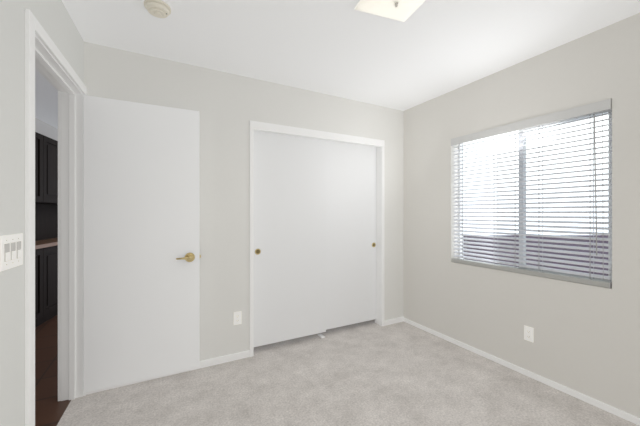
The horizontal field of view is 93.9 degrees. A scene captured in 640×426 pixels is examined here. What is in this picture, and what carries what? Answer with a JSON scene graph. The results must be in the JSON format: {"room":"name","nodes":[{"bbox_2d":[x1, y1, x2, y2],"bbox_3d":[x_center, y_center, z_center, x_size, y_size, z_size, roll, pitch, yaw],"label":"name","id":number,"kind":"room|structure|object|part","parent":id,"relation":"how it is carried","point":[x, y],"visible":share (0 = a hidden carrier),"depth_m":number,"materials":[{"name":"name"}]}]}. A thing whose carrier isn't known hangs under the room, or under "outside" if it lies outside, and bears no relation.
{"room":"empty bedroom","nodes":[
{"label":"empty bedroom","id":0,"kind":"room"},
{"bbox_2d":[0,0,83,425],"bbox_3d":[-0.910,0.035,0.418,0.120,2.420,3.790,0,0,-25],"label":"wall","id":1,"kind":"structure","parent":0,"point":[54,19],"depth_m":1.19,"materials":[{"name":"paint"}]},
{"bbox_2d":[0,233,22,270],"bbox_3d":[-1.186,0.147,1.154,0.011,0.128,0.166,0,0,-25],"label":"light switch","id":2,"kind":"object","parent":1,"relation":"attached to","point":[11,250],"visible":1,"depth_m":1.14,"materials":[{"name":"white plastic"}]},
{"bbox_2d":[25,8,86,425],"bbox_3d":[-1.491,0.192,1.642,0.152,2.107,0.914,0,0,-25],"label":"door frame","id":3,"kind":"structure","parent":1,"relation":"attached to","point":[45,58],"depth_m":1.98,"materials":[{"name":"white wood"}]},
{"bbox_2d":[83,95,200,392],"bbox_3d":[-1.260,0.208,2.162,0.747,2.005,0.130,0,0,-28],"label":"door","id":4,"kind":"structure","parent":3,"relation":"attached to","point":[141,242],"depth_m":2.15,"materials":[{"name":"white"}]},
{"bbox_2d":[35,118,57,140],"bbox_3d":[-3.409,0.035,3.134,0.125,2.420,6.200,0,0,-17],"label":"wall","id":5,"kind":"structure","parent":0,"point":[46,129],"depth_m":3.92,"materials":[{"name":"white paint"}]},
{"bbox_2d":[35,132,57,203],"bbox_3d":[-3.318,-0.485,3.645,1.038,0.740,3.593,0,0,-28],"label":"wall cabinet","id":6,"kind":"object","parent":5,"relation":"attached to","point":[46,148],"depth_m":3.32,"materials":[{"name":"brown wood"}]},
{"bbox_2d":[35,200,57,251],"bbox_3d":[-3.469,0.113,3.596,0.725,0.455,3.534,0,0,-28],"label":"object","id":7,"kind":"object","parent":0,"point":[46,228],"depth_m":3.81,"materials":[{"name":"brown wood"}]},
{"bbox_2d":[35,315,70,425],"bbox_3d":[-2.901,1.275,2.070,4.162,0.060,8.200,0,0,-28],"label":"floor","id":8,"kind":"structure","parent":0,"point":[50,408],"depth_m":2.27,"materials":[{"name":"wood"}]},
{"bbox_2d":[35,264,57,327],"bbox_3d":[-3.318,0.812,3.645,1.038,0.865,3.593,0,0,-28],"label":"base cabinet","id":9,"kind":"object","parent":8,"relation":"on","point":[46,275],"depth_m":3.32,"materials":[{"name":"brown wood"}]},
{"bbox_2d":[35,244,57,263],"bbox_3d":[-3.312,0.360,3.645,1.052,0.040,3.618,0,0,-28],"label":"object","id":10,"kind":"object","parent":9,"relation":"on","point":[45,255],"depth_m":3.36,"materials":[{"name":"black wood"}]},
{"bbox_2d":[84,42,403,360],"bbox_3d":[-0.321,0.035,2.816,3.252,2.420,0.120,0,0,-28],"label":"wall","id":11,"kind":"structure","parent":0,"point":[228,106],"depth_m":2.51,"materials":[{"name":"paint"}]},
{"bbox_2d":[86,350,249,394],"bbox_3d":[-1.113,1.216,2.313,1.144,0.058,0.012,0,0,-28],"label":"baseboard","id":12,"kind":"structure","parent":11,"relation":"attached to","point":[245,354],"depth_m":2.44,"materials":[{"name":"white wood"}]},
{"bbox_2d":[234,311,241,324],"bbox_3d":[-0.700,0.893,2.538,0.066,0.108,0.008,0,0,-28],"label":"electrical outlet","id":13,"kind":"object","parent":11,"relation":"attached to","point":[237,318],"visible":1,"depth_m":2.54,"materials":[{"name":"white plastic"}]},
{"bbox_2d":[254,130,325,346],"bbox_3d":[-0.276,0.218,2.834,0.750,1.949,0.034,0,0,-28],"label":"sliding closet door","id":14,"kind":"structure","parent":11,"relation":"in","point":[289,237],"depth_m":2.81,"materials":[{"name":"white wood"}]},
{"bbox_3d":[-0.555,0.345,2.667,0.054,0.054,0.006,0,0,-28],"label":"handle","id":15,"kind":"part","parent":14,"relation":"part of","materials":[{"name":"gold metal"}]},
{"bbox_2d":[250,120,384,356],"bbox_3d":[0.022,0.223,2.994,1.496,2.045,0.134,0,0,-28],"label":"trim","id":16,"kind":"structure","parent":11,"relation":"attached to","point":[378,144],"depth_m":3.04,"materials":[{"name":"white wood"}]},
{"bbox_2d":[326,140,375,329],"bbox_3d":[0.318,0.218,3.204,0.706,1.949,0.034,0,0,-28],"label":"sliding closet door","id":17,"kind":"structure","parent":11,"relation":"in","point":[350,233],"depth_m":3.19,"materials":[{"name":"white wood"}]},
{"bbox_3d":[0.602,0.357,3.341,0.054,0.054,0.006,0,0,-28],"label":"handle","id":18,"kind":"part","parent":17,"relation":"part of","materials":[{"name":"gold metal"}]},
{"bbox_2d":[384,316,403,325],"bbox_3d":[0.833,1.216,3.363,0.278,0.058,0.016,0,0,-28],"label":"baseboard","id":19,"kind":"structure","parent":11,"relation":"attached to","point":[400,319],"depth_m":3.36,"materials":[{"name":"white wood"}]},
{"bbox_2d":[35,0,639,128],"bbox_3d":[-1.907,-1.225,2.618,6.432,0.100,8.420,0,0,-28],"label":"ceiling","id":20,"kind":"structure","parent":0,"point":[426,50],"depth_m":2.01,"materials":[{"name":"paint"}]},
{"bbox_2d":[144,0,170,17],"bbox_3d":[-0.924,-1.151,1.700,0.136,0.046,0.136,0,0,-28],"label":"smoke detector","id":21,"kind":"object","parent":20,"relation":"attached to","point":[158,8],"visible":1,"depth_m":1.67,"materials":[{"name":"beige plastic"}]},
{"bbox_2d":[354,0,424,21],"bbox_3d":[0.393,-1.117,1.536,0.320,0.116,0.320,0,0,-19],"label":"light fixture","id":22,"kind":"object","parent":20,"relation":"attached to","point":[402,10],"visible":1,"depth_m":1.59,"materials":[{"name":"white glass"}]},
{"bbox_2d":[57,319,638,425],"bbox_3d":[0.245,1.275,1.536,3.274,0.060,4.270,0,0,-28],"label":"floor","id":23,"kind":"structure","parent":0,"point":[372,373],"depth_m":2.07,"materials":[{"name":"beige carpet"}]},
{"bbox_2d":[404,13,639,417],"bbox_3d":[1.881,0.035,1.909,0.160,2.420,3.570,0,0,-28],"label":"wall","id":24,"kind":"structure","parent":0,"point":[587,339],"depth_m":2.21,"materials":[{"name":"paint"}]},
{"bbox_2d":[404,318,639,425],"bbox_3d":[1.758,1.216,1.956,0.012,0.058,3.370,0,0,-28],"label":"baseboard","id":25,"kind":"structure","parent":24,"relation":"attached to","point":[532,375],"depth_m":2.20,"materials":[{"name":"white wood"}]},
{"bbox_2d":[524,325,533,342],"bbox_3d":[1.589,0.920,2.274,0.008,0.108,0.066,0,0,-28],"label":"electrical outlet","id":26,"kind":"object","parent":24,"relation":"attached to","point":[528,333],"visible":1,"depth_m":2.27,"materials":[{"name":"white plastic"}]},
{"bbox_2d":[458,109,611,281],"bbox_3d":[1.651,-0.121,2.431,0.050,1.186,1.161,0,0,-28],"label":"window","id":27,"kind":"structure","parent":24,"relation":"in","point":[525,160],"depth_m":2.34,"materials":[{"name":"glass"}]},
{"bbox_2d":[451,98,611,287],"bbox_3d":[1.567,-0.121,2.386,0.078,1.183,1.155,0,0,-28],"label":"window blinds","id":28,"kind":"object","parent":27,"relation":"attached to","point":[595,107],"visible":0.94,"depth_m":2.22,"materials":[{"name":"white plastic"}]},
{"label":"outside","id":29,"kind":"structure","parent":0,"visible":0},
{"bbox_2d":[463,115,607,234],"bbox_3d":[7.500,-1.505,9.025,17.000,6.500,0.050,0,0,0],"label":"sky","id":30,"kind":"structure","parent":29,"point":[544,167],"depth_m":9.00,"materials":[{"name":"white"}]},
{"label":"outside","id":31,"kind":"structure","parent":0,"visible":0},
{"bbox_2d":[463,235,607,275],"bbox_3d":[7.250,1.140,7.100,13.500,1.209,0.240,0,0,0],"label":"fence","id":32,"kind":"object","parent":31,"point":[577,245],"depth_m":7.00,"materials":[{"name":"grey"}]}
]}

